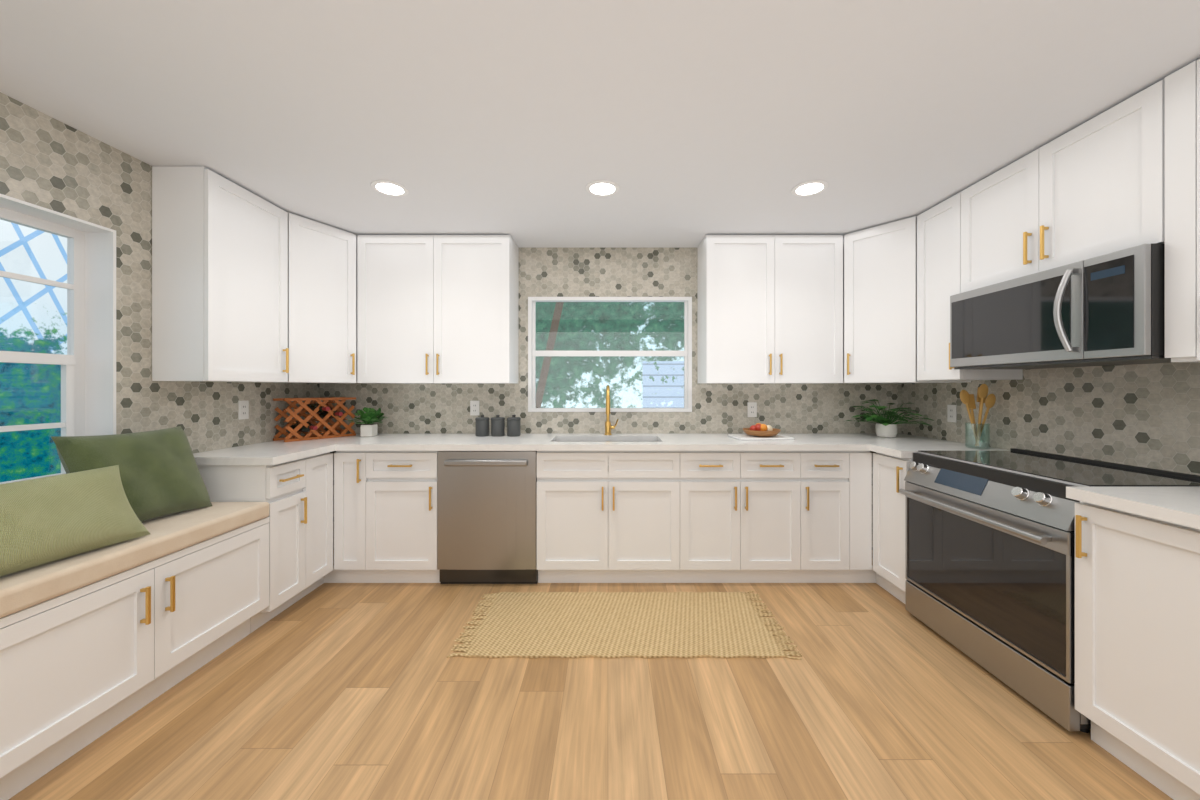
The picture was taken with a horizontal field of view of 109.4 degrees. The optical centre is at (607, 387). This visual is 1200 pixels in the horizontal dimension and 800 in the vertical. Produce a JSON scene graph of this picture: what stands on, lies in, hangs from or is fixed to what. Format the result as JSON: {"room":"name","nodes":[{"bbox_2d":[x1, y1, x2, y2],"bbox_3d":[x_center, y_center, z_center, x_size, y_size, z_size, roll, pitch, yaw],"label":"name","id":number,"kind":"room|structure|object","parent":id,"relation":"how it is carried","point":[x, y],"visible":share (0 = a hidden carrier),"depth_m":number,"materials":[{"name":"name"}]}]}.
{"room":"kitchen","nodes":[
{"label":"kitchen","id":0,"kind":"room"},
{"bbox_2d":[0,92,319,452],"bbox_3d":[-2.360,0.085,0.465,0.200,2.370,6.130,0,0,0],"label":"wall","id":1,"kind":"structure","parent":0,"point":[47,162],"depth_m":2.01,"materials":[{"name":"tile"}]},
{"bbox_2d":[0,194,115,483],"bbox_3d":[-2.346,-0.127,1.365,0.197,1.191,1.169,0,0,0],"label":"window","id":2,"kind":"structure","parent":1,"relation":"in","point":[88,368],"depth_m":1.92,"materials":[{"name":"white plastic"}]},
{"bbox_2d":[152,166,288,381],"bbox_3d":[-2.103,-0.566,2.366,0.307,1.062,0.524,0,0,0],"label":"upper cabinet","id":3,"kind":"object","parent":1,"relation":"attached to","point":[220,249],"visible":1,"depth_m":2.14,"materials":[{"name":"white paint"}]},
{"bbox_2d":[238,400,248,419],"bbox_3d":[-2.255,0.136,2.630,0.008,0.116,0.072,0,0,0],"label":"outlet","id":4,"kind":"object","parent":1,"relation":"attached to","point":[243,406],"visible":1,"depth_m":2.62,"materials":[{"name":"white plastic"}]},
{"bbox_2d":[253,212,376,383],"bbox_3d":[-2.015,-0.566,2.979,0.484,1.062,0.695,0,0,0],"label":"upper cabinet","id":5,"kind":"object","parent":1,"relation":"attached to","point":[322,258],"visible":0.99,"depth_m":2.81,"materials":[{"name":"white paint"}]},
{"bbox_2d":[9,550,1172,799],"bbox_3d":[0.020,1.300,0.465,4.960,0.060,6.130,0,0,0],"label":"floor","id":6,"kind":"structure","parent":0,"point":[352,691],"depth_m":1.63,"materials":[{"name":"brown wood"}]},
{"bbox_2d":[0,517,268,799],"bbox_3d":[-1.988,0.968,1.323,0.537,0.604,1.747,0,0,0],"label":"bench","id":7,"kind":"object","parent":6,"relation":"on","point":[75,665],"visible":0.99,"depth_m":1.52,"materials":[{"name":"white paint"}]},
{"bbox_2d":[0,502,268,617],"bbox_3d":[-1.997,0.624,1.322,0.518,0.082,1.744,0,0,0],"label":"seat cushion","id":8,"kind":"object","parent":7,"relation":"on","point":[170,533],"visible":0.74,"depth_m":1.55,"materials":[{"name":"fabric"}]},
{"bbox_2d":[0,465,149,576],"bbox_3d":[-1.904,0.441,1.255,0.210,0.276,0.862,0,0,5],"label":"lumbar pillow","id":9,"kind":"object","parent":8,"relation":"on","point":[44,520],"visible":1,"depth_m":1.43,"materials":[{"name":"green fabric"}]},
{"bbox_2d":[51,426,211,521],"bbox_3d":[-2.060,0.385,1.875,0.243,0.393,0.460,0,0,6],"label":"pillow","id":10,"kind":"object","parent":8,"relation":"on","point":[160,475],"visible":0.79,"depth_m":1.84,"materials":[{"name":"fabric"}]},
{"bbox_2d":[197,452,332,632],"bbox_3d":[-1.988,0.834,2.485,0.537,0.872,0.569,0,0,0],"label":"base cabinet","id":11,"kind":"object","parent":6,"relation":"on","point":[298,493],"visible":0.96,"depth_m":2.35,"materials":[{"name":"white paint"}]},
{"bbox_2d":[437,451,537,583],"bbox_3d":[-0.773,0.835,2.993,0.626,0.870,0.634,0,0,0],"label":"dishwasher","id":12,"kind":"object","parent":6,"relation":"on","point":[487,500],"visible":0.92,"depth_m":2.70,"materials":[{"name":"grey metal"}]},
{"bbox_2d":[324,451,875,582],"bbox_3d":[-0.052,0.834,3.003,3.631,0.872,0.647,0,0,0],"label":"base cabinet","id":13,"kind":"object","parent":6,"relation":"on","point":[603,516],"visible":0.97,"depth_m":2.72,"materials":[{"name":"white paint"}]},
{"bbox_2d":[193,433,1009,464],"bbox_3d":[0.020,0.376,2.753,4.554,0.040,1.147,0,0,0],"label":"countertop","id":14,"kind":"structure","parent":13,"relation":"on","point":[902,445],"depth_m":2.73,"materials":[{"name":"stone"}]},
{"bbox_2d":[273,397,355,441],"bbox_3d":[-2.061,0.212,3.015,0.281,0.285,0.460,0,0,30],"label":"wine rack","id":15,"kind":"object","parent":14,"relation":"on","point":[319,410],"visible":0.99,"depth_m":2.96,"materials":[{"name":"brown wood"}]},
{"bbox_2d":[348,407,387,436],"bbox_3d":[-1.753,0.247,3.119,0.223,0.216,0.284,0,0,0],"label":"plant","id":16,"kind":"object","parent":14,"relation":"on","point":[368,428],"visible":1,"depth_m":3.10,"materials":[{"name":"green plant"}]},
{"bbox_2d":[475,415,488,435],"bbox_3d":[-0.934,0.277,3.160,0.102,0.156,0.102,0,0,0],"label":"canister","id":17,"kind":"object","parent":14,"relation":"on","point":[482,423],"visible":1,"depth_m":3.12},
{"bbox_2d":[491,415,504,435],"bbox_3d":[-0.819,0.277,3.160,0.102,0.156,0.102,0,0,0],"label":"canister","id":18,"kind":"object","parent":14,"relation":"on","point":[497,423],"visible":1,"depth_m":3.12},
{"bbox_2d":[507,415,520,435],"bbox_3d":[-0.700,0.277,3.160,0.102,0.156,0.102,0,0,0],"label":"canister","id":19,"kind":"object","parent":14,"relation":"on","point":[513,423],"visible":1,"depth_m":3.12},
{"bbox_2d":[604,385,618,434],"bbox_3d":[0.026,0.167,3.152,0.108,0.377,0.222,0,0,0],"label":"brass faucet","id":20,"kind":"object","parent":14,"relation":"on","point":[608,427],"visible":1,"depth_m":3.21,"materials":[{"name":"gold metal"}]},
{"bbox_2d":[728,423,793,439],"bbox_3d":[1.080,0.303,3.020,0.395,0.103,0.265,0,0,0],"label":"cutting board","id":21,"kind":"object","parent":14,"relation":"on","point":[759,431],"visible":1,"depth_m":2.96,"materials":[{"name":"stone"}]},
{"bbox_2d":[846,399,933,436],"bbox_3d":[2.039,0.220,3.078,0.511,0.270,0.492,0,0,0],"label":"pothos plant","id":22,"kind":"object","parent":14,"relation":"on","point":[887,428],"visible":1,"depth_m":3.05,"materials":[{"name":"green plant"}]},
{"bbox_2d":[960,384,995,445],"bbox_3d":[2.197,0.165,2.523,0.147,0.380,0.115,0,0,-22],"label":"wooden spoons","id":23,"kind":"object","parent":14,"relation":"on","point":[966,398],"visible":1,"depth_m":2.52,"materials":[{"name":"brown wood"}]},
{"bbox_2d":[447,591,801,659],"bbox_3d":[0.080,1.265,2.317,1.699,0.012,0.662,0,0,0],"label":"jute rug","id":24,"kind":"object","parent":6,"relation":"on","point":[513,624],"visible":1,"depth_m":2.24,"materials":[{"name":"beige wicker"}]},
{"bbox_2d":[873,452,912,603],"bbox_3d":[1.976,0.834,2.584,0.642,0.872,0.370,0,0,0],"label":"base cabinet","id":25,"kind":"object","parent":6,"relation":"on","point":[889,472],"visible":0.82,"depth_m":2.56,"materials":[{"name":"white paint"}]},
{"bbox_2d":[899,448,1199,732],"bbox_3d":[1.953,0.805,1.968,0.686,0.930,0.851,0,0,0],"label":"stove","id":26,"kind":"object","parent":6,"relation":"on","point":[990,535],"visible":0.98,"depth_m":1.82,"materials":[{"name":"black glass"}]},
{"bbox_2d":[1075,501,1199,799],"bbox_3d":[1.976,0.834,1.036,0.642,0.872,1.000,0,0,0],"label":"base cabinet","id":27,"kind":"object","parent":6,"relation":"on","point":[1137,577],"visible":1,"depth_m":1.35,"materials":[{"name":"white paint"}]},
{"bbox_2d":[1066,487,1199,529],"bbox_3d":[1.976,0.376,1.028,0.642,0.040,1.016,0,0,0],"label":"countertop","id":28,"kind":"structure","parent":27,"relation":"on","point":[1176,505],"depth_m":1.38,"materials":[{"name":"stone"}]},
{"bbox_2d":[0,0,1199,247],"bbox_3d":[0.020,-1.130,0.465,4.960,0.060,6.130,0,0,0],"label":"ceiling","id":29,"kind":"structure","parent":0,"point":[495,117],"depth_m":1.60,"materials":[{"name":"paint"}]},
{"bbox_2d":[371,180,408,195],"bbox_3d":[-1.200,-1.097,2.340,0.188,0.005,0.188,0,0,0],"label":"recessed light","id":30,"kind":"object","parent":29,"relation":"in","point":[390,188],"visible":1,"depth_m":2.33,"materials":[{"name":"white plastic"}]},
{"bbox_2d":[586,180,619,195],"bbox_3d":[-0.030,-1.097,2.340,0.188,0.005,0.188,0,0,0],"label":"recessed light","id":31,"kind":"object","parent":29,"relation":"in","point":[599,187],"visible":1,"depth_m":2.33,"materials":[{"name":"white plastic"}]},
{"bbox_2d":[791,180,828,195],"bbox_3d":[1.110,-1.097,2.340,0.188,0.005,0.188,0,0,0],"label":"recessed light","id":32,"kind":"object","parent":29,"relation":"in","point":[813,187],"visible":1,"depth_m":2.33,"materials":[{"name":"white plastic"}]},
{"bbox_2d":[320,248,901,549],"bbox_3d":[0.020,0.085,3.430,4.560,2.370,0.200,0,0,0],"label":"wall","id":33,"kind":"structure","parent":0,"point":[543,272],"depth_m":3.33,"materials":[{"name":"tile"}]},
{"bbox_2d":[357,235,518,383],"bbox_3d":[-1.241,-0.566,3.159,1.082,1.062,0.337,0,0,0],"label":"upper cabinet","id":34,"kind":"object","parent":33,"relation":"attached to","point":[432,309],"visible":1,"depth_m":3.03,"materials":[{"name":"white paint"}]},
{"bbox_2d":[470,401,478,414],"bbox_3d":[-1.042,0.157,3.325,0.072,0.116,0.008,0,0,0],"label":"outlet","id":35,"kind":"object","parent":33,"relation":"attached to","point":[474,405],"visible":1,"depth_m":3.32,"materials":[{"name":"white plastic"}]},
{"bbox_2d":[528,297,691,411],"bbox_3d":[0.015,-0.264,3.361,1.283,0.901,0.069,0,0,0],"label":"window","id":36,"kind":"structure","parent":33,"relation":"in","point":[532,353],"depth_m":3.33,"materials":[{"name":"white plastic"}]},
{"bbox_2d":[747,402,756,416],"bbox_3d":[1.128,0.170,3.325,0.072,0.116,0.008,0,0,0],"label":"outlet","id":37,"kind":"object","parent":33,"relation":"attached to","point":[751,406],"visible":1,"depth_m":3.32,"materials":[{"name":"white plastic"}]},
{"bbox_2d":[697,235,842,383],"bbox_3d":[1.185,-0.566,3.159,0.971,1.062,0.337,0,0,0],"label":"upper cabinet","id":38,"kind":"object","parent":33,"relation":"attached to","point":[770,307],"visible":1,"depth_m":3.03,"materials":[{"name":"white paint"}]},
{"bbox_2d":[825,216,970,383],"bbox_3d":[1.985,-0.566,3.007,0.624,1.062,0.639,0,0,0],"label":"upper cabinet","id":39,"kind":"object","parent":33,"relation":"attached to","point":[880,262],"visible":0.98,"depth_m":2.85,"materials":[{"name":"white paint"}]},
{"bbox_2d":[902,362,1199,475],"bbox_3d":[2.400,0.085,0.465,0.200,2.370,6.130,0,0,0],"label":"wall","id":40,"kind":"structure","parent":0,"point":[1140,415],"depth_m":2.05,"materials":[{"name":"tile"}]},
{"bbox_2d":[947,405,956,422],"bbox_3d":[2.295,0.170,2.837,0.008,0.116,0.072,0,0,0],"label":"outlet","id":41,"kind":"object","parent":40,"relation":"attached to","point":[951,409],"visible":1,"depth_m":2.83,"materials":[{"name":"white plastic"}]},
{"bbox_2d":[917,192,1022,380],"bbox_3d":[2.108,-0.572,2.519,0.377,1.050,0.330,0,0,0],"label":"upper cabinet","id":42,"kind":"object","parent":40,"relation":"attached to","point":[938,227],"visible":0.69,"depth_m":2.51,"materials":[{"name":"white paint"}]},
{"bbox_2d":[961,78,1164,292],"bbox_3d":[2.108,-0.805,1.923,0.377,0.584,0.857,0,0,0],"label":"upper cabinet","id":43,"kind":"object","parent":40,"relation":"attached to","point":[1097,188],"visible":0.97,"depth_m":1.78,"materials":[{"name":"white paint"}]},
{"bbox_2d":[950,243,1175,368],"bbox_3d":[2.058,-0.306,1.923,0.476,0.406,0.853,0,0,0],"label":"microwave","id":44,"kind":"object","parent":43,"relation":"attached to","point":[1108,309],"visible":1,"depth_m":1.73,"materials":[{"name":"black glass"}]},
{"bbox_2d":[1165,59,1199,361],"bbox_3d":[2.108,-0.594,0.939,0.377,1.007,1.100,0,0,0],"label":"upper cabinet","id":45,"kind":"object","parent":40,"relation":"attached to","point":[1182,87],"visible":1,"depth_m":1.44,"materials":[{"name":"white paint"}]},
{"label":"outside","id":46,"kind":"structure","parent":0,"visible":0},
{"bbox_2d":[0,219,66,481],"bbox_3d":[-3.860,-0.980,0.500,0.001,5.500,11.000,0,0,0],"label":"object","id":47,"kind":"structure","parent":46,"point":[33,316],"depth_m":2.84,"materials":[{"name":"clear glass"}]},
{"bbox_2d":[536,302,683,407],"bbox_3d":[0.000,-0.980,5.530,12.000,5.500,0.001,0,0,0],"label":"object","id":48,"kind":"structure","parent":46,"point":[561,382],"depth_m":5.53,"materials":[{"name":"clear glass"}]}
]}

